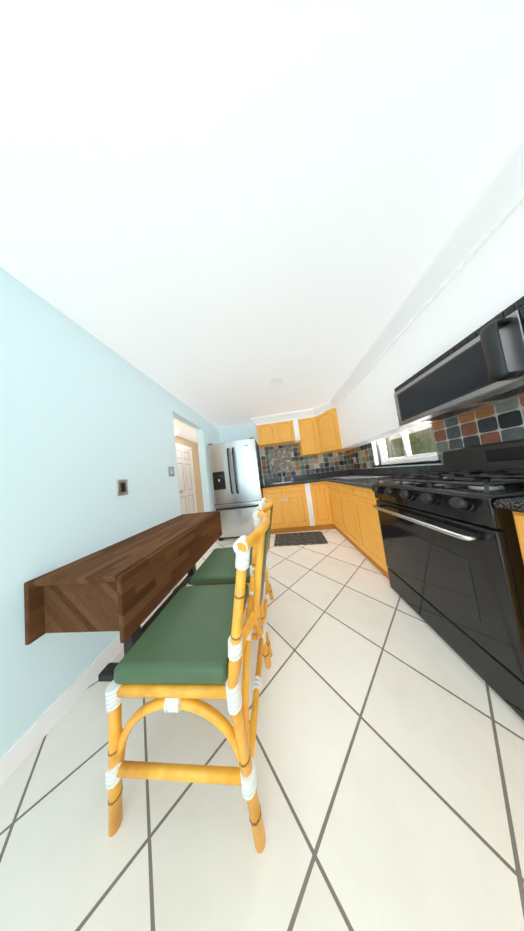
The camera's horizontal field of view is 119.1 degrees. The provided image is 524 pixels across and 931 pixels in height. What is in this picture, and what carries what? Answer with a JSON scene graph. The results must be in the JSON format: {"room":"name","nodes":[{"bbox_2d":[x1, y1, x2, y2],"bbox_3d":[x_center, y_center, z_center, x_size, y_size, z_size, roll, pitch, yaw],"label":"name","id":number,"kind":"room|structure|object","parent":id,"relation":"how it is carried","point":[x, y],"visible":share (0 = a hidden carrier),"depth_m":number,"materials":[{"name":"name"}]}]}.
{"room":"kitchen","nodes":[
{"label":"kitchen","id":0,"kind":"room"},
{"bbox_2d":[0,267,219,757],"bbox_3d":[-1.185,0.173,1.286,0.120,2.300,4.660,-7,-4,5],"label":"wall","id":1,"kind":"structure","parent":0,"point":[86,421],"depth_m":0.91,"materials":[{"name":"teal paint"}]},
{"bbox_2d":[0,574,186,786],"bbox_3d":[-1.063,1.216,0.397,0.024,0.094,3.019,-7,-4,5],"label":"baseboard","id":2,"kind":"structure","parent":1,"relation":"attached to","point":[16,754],"depth_m":0.76,"materials":[{"name":"white wood"}]},
{"bbox_2d":[117,479,127,495],"bbox_3d":[-1.121,0.175,1.243,0.012,0.126,0.084,-7,-4,5],"label":"outlet","id":3,"kind":"object","parent":1,"relation":"attached to","point":[122,486],"visible":1,"depth_m":1.24,"materials":[{"name":"grey metal"}]},
{"bbox_2d":[168,466,174,475],"bbox_3d":[-1.078,0.070,1.837,0.014,0.116,0.096,-7,-4,5],"label":"light switch","id":4,"kind":"object","parent":1,"relation":"attached to","point":[170,471],"visible":1,"depth_m":1.83,"materials":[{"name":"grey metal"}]},
{"bbox_2d":[175,435,203,512],"bbox_3d":[-1.998,0.354,2.636,0.320,2.300,4.240,-7,-4,5],"label":"wall","id":5,"kind":"structure","parent":0,"point":[192,445],"depth_m":4.01,"materials":[{"name":"beige"}]},
{"bbox_2d":[175,443,196,514],"bbox_3d":[-1.868,0.516,3.787,0.084,2.090,0.890,-7,-4,5],"label":"hall door","id":6,"kind":"structure","parent":5,"relation":"in","point":[186,480],"depth_m":3.84,"materials":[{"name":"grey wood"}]},
{"bbox_2d":[0,529,523,930],"bbox_3d":[-0.079,1.250,1.596,4.280,0.060,5.900,-7,-4,5],"label":"floor","id":7,"kind":"structure","parent":0,"point":[389,756],"depth_m":0.53,"materials":[{"name":"beige tile"}]},
{"bbox_2d":[24,511,221,681],"bbox_3d":[-0.768,0.909,1.264,0.503,0.740,1.190,-7,-4,5],"label":"drop-leaf table","id":8,"kind":"object","parent":7,"relation":"on","point":[124,587],"visible":0.75,"depth_m":0.76,"materials":[{"name":"brown wood"}]},
{"bbox_2d":[105,510,270,852],"bbox_3d":[-0.225,0.731,0.729,0.636,0.902,0.471,-7,-4,5],"label":"rattan chair","id":9,"kind":"object","parent":7,"relation":"on","point":[189,648],"visible":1,"depth_m":0.53,"materials":[{"name":"wicker"}]},
{"bbox_2d":[189,498,273,657],"bbox_3d":[-0.173,0.754,1.207,0.636,0.902,0.471,-7,-4,5],"label":"rattan chair","id":10,"kind":"object","parent":7,"relation":"on","point":[217,567],"visible":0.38,"depth_m":1.09,"materials":[{"name":"fabric"}]},
{"bbox_2d":[207,438,263,540],"bbox_3d":[-0.449,0.448,3.098,0.908,1.802,0.827,-7,-4,5],"label":"fridge","id":11,"kind":"object","parent":7,"relation":"on","point":[236,476],"visible":0.94,"depth_m":2.78,"materials":[{"name":"silver metal"}]},
{"bbox_2d":[274,531,327,545],"bbox_3d":[0.607,1.191,2.522,0.800,0.007,0.470,-7,-4,8],"label":"kitchen mat","id":12,"kind":"object","parent":7,"relation":"on","point":[301,538],"visible":1,"depth_m":2.48,"materials":[{"name":"grey fabric"}]},
{"bbox_2d":[294,482,329,530],"bbox_3d":[0.996,0.749,3.061,0.490,0.858,0.642,-7,-4,5],"label":"base cabinet","id":13,"kind":"object","parent":7,"relation":"on","point":[311,496],"depth_m":2.76,"materials":[{"name":"brown wood"}]},
{"bbox_2d":[322,481,345,537],"bbox_3d":[1.474,0.653,2.440,0.713,0.858,0.545,-7,-4,5],"label":"base cabinet","id":14,"kind":"object","parent":7,"relation":"on","point":[333,506],"depth_m":2.54,"materials":[{"name":"brown wood"}]},
{"bbox_2d":[262,473,322,487],"bbox_3d":[0.570,0.297,3.107,1.110,0.139,0.678,-7,-4,5],"label":"countertop","id":15,"kind":"structure","parent":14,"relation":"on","point":[316,477],"depth_m":3.37,"materials":[{"name":"stone"}]},
{"bbox_2d":[270,481,295,484],"bbox_3d":[0.426,0.436,3.126,0.510,0.186,0.350,-7,-4,5],"label":"sink","id":16,"kind":"object","parent":15,"relation":"in","point":[282,482],"visible":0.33,"depth_m":3.27,"materials":[{"name":"silver metal"}]},
{"bbox_2d":[280,463,285,481],"bbox_3d":[0.450,0.146,3.273,0.111,0.406,0.255,-7,-4,5],"label":"faucet","id":17,"kind":"object","parent":15,"relation":"on","point":[282,473],"visible":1,"depth_m":3.34,"materials":[{"name":"silver metal"}]},
{"bbox_2d":[338,483,357,549],"bbox_3d":[1.457,0.628,2.008,0.662,0.858,0.580,-7,-4,5],"label":"base cabinet","id":18,"kind":"object","parent":7,"relation":"on","point":[349,513],"depth_m":2.08,"materials":[{"name":"brown wood"}]},
{"bbox_2d":[346,485,388,578],"bbox_3d":[1.415,0.607,1.583,0.662,0.858,0.535,-7,-4,5],"label":"base cabinet","id":19,"kind":"object","parent":7,"relation":"on","point":[368,540],"depth_m":1.59,"materials":[{"name":"brown wood"}]},
{"bbox_2d":[322,465,443,487],"bbox_3d":[1.404,0.150,2.352,0.713,0.139,2.030,-7,-4,5],"label":"countertop","id":20,"kind":"structure","parent":19,"relation":"on","point":[368,478],"depth_m":2.02,"materials":[{"name":"stone"}]},
{"bbox_2d":[372,439,523,719],"bbox_3d":[1.286,0.446,0.942,0.738,1.130,0.758,-7,-4,5],"label":"range","id":21,"kind":"object","parent":7,"relation":"on","point":[453,557],"visible":1,"depth_m":0.77,"materials":[{"name":"black metal"}]},
{"bbox_2d":[512,511,523,562],"bbox_3d":[1.253,0.526,-0.047,0.662,0.858,1.165,-7,-4,5],"label":"base cabinet","id":22,"kind":"object","parent":7,"relation":"on","point":[519,519],"visible":0.95,"depth_m":0.56,"materials":[{"name":"orange wood"}]},
{"bbox_2d":[494,497,523,512],"bbox_3d":[1.178,0.030,-0.022,0.693,0.139,1.192,-7,-4,5],"label":"countertop","id":23,"kind":"structure","parent":22,"relation":"on","point":[516,504],"depth_m":0.56,"materials":[{"name":"stone"}]},
{"bbox_2d":[0,0,523,442],"bbox_3d":[-0.360,-1.089,1.740,4.280,0.060,5.900,-7,-4,5],"label":"ceiling","id":24,"kind":"structure","parent":0,"point":[219,214],"depth_m":0.60,"materials":[{"name":"white paint"}]},
{"bbox_2d":[270,378,282,386],"bbox_3d":[0.190,-1.129,2.050,0.184,0.061,0.184,-7,-4,5],"label":"recessed light","id":25,"kind":"object","parent":24,"relation":"in","point":[279,384],"visible":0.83,"depth_m":2.04,"materials":[{"name":"white"}]},
{"bbox_2d":[219,424,343,483],"bbox_3d":[0.513,0.108,3.526,3.080,2.300,0.120,-7,-4,5],"label":"wall","id":26,"kind":"structure","parent":0,"point":[237,433],"depth_m":3.61,"materials":[{"name":"teal paint"}]},
{"bbox_2d":[254,417,297,447],"bbox_3d":[0.306,-0.685,3.360,0.788,0.461,0.311,-7,-4,5],"label":"upper cabinet","id":27,"kind":"object","parent":26,"relation":"attached to","point":[270,433],"depth_m":3.21,"materials":[{"name":"brown wood"}]},
{"bbox_2d":[268,447,293,472],"bbox_3d":[0.419,-0.121,3.475,0.520,0.528,0.006,-7,-4,5],"label":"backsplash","id":28,"kind":"structure","parent":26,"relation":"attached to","point":[282,456],"depth_m":3.47,"materials":[{"name":"tile"}]},
{"bbox_2d":[260,443,346,478],"bbox_3d":[0.899,-0.155,3.436,1.833,0.718,0.008,-7,-4,5],"label":"tile backsplash","id":29,"kind":"structure","parent":26,"relation":"attached to","point":[321,463],"depth_m":3.42,"materials":[{"name":"tile"}]},
{"bbox_2d":[294,413,317,456],"bbox_3d":[0.967,-0.608,3.272,0.397,0.781,0.348,-7,-4,5],"label":"upper cabinet","id":30,"kind":"object","parent":26,"relation":"attached to","point":[305,425],"depth_m":3.15,"materials":[{"name":"brown wood"}]},
{"bbox_2d":[310,405,349,454],"bbox_3d":[1.389,-0.669,3.102,0.660,0.781,0.608,-7,-4,5],"label":"upper cabinet","id":31,"kind":"object","parent":26,"relation":"attached to","point":[326,437],"depth_m":2.97,"materials":[{"name":"brown wood"}]},
{"bbox_2d":[348,438,439,469],"bbox_3d":[1.700,-0.190,1.018,0.200,2.300,4.660,-7,-4,5],"label":"wall","id":32,"kind":"structure","parent":0,"point":[405,465],"depth_m":1.83,"materials":[{"name":"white paint"}]},
{"bbox_2d":[345,443,375,469],"bbox_3d":[1.771,-0.134,2.858,0.012,0.398,0.962,-7,-4,5],"label":"tile backsplash","id":33,"kind":"structure","parent":32,"relation":"attached to","point":[363,455],"depth_m":2.73,"materials":[{"name":"tile"}]},
{"bbox_2d":[334,341,435,448],"bbox_3d":[1.472,-0.742,2.084,0.291,0.781,1.421,-7,-4,5],"label":"upper cabinet","id":34,"kind":"object","parent":32,"relation":"attached to","point":[367,414],"depth_m":1.81,"materials":[{"name":"white wood"}]},
{"bbox_2d":[371,423,438,464],"bbox_3d":[1.726,-0.487,1.931,0.154,0.905,0.950,-7,-4,5],"label":"window","id":35,"kind":"structure","parent":32,"relation":"in","point":[380,451],"depth_m":1.93,"materials":[{"name":"white"}]},
{"bbox_2d":[373,460,440,466],"bbox_3d":[1.730,-0.017,1.897,0.125,0.030,0.970,-7,-4,5],"label":"window sill","id":36,"kind":"structure","parent":32,"relation":"attached to","point":[415,463],"depth_m":1.71,"materials":[{"name":"white stone"}]},
{"bbox_2d":[394,185,523,382],"bbox_3d":[1.332,-0.969,0.884,0.291,0.445,1.014,-7,-4,5],"label":"upper cabinet","id":37,"kind":"object","parent":32,"relation":"attached to","point":[470,280],"depth_m":0.87,"materials":[{"name":"white wood"}]},
{"bbox_2d":[394,296,523,425],"bbox_3d":[1.314,-0.552,0.989,0.460,0.350,0.760,-7,-4,5],"label":"over-the-range microwave","id":38,"kind":"object","parent":37,"relation":"attached to","point":[482,367],"visible":1,"depth_m":0.86,"materials":[{"name":"grey metal"}]},
{"bbox_2d":[432,396,523,464],"bbox_3d":[1.532,-0.256,0.427,0.008,0.398,2.050,-7,-4,5],"label":"tile backsplash","id":39,"kind":"structure","parent":32,"relation":"attached to","point":[501,422],"depth_m":1.11,"materials":[{"name":"tile"}]},
{"label":"outside","id":40,"kind":"structure","parent":0,"visible":0},
{"bbox_2d":[385,423,436,461],"bbox_3d":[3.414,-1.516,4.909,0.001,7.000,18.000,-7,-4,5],"label":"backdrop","id":41,"kind":"structure","parent":40,"point":[427,446],"depth_m":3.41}
]}

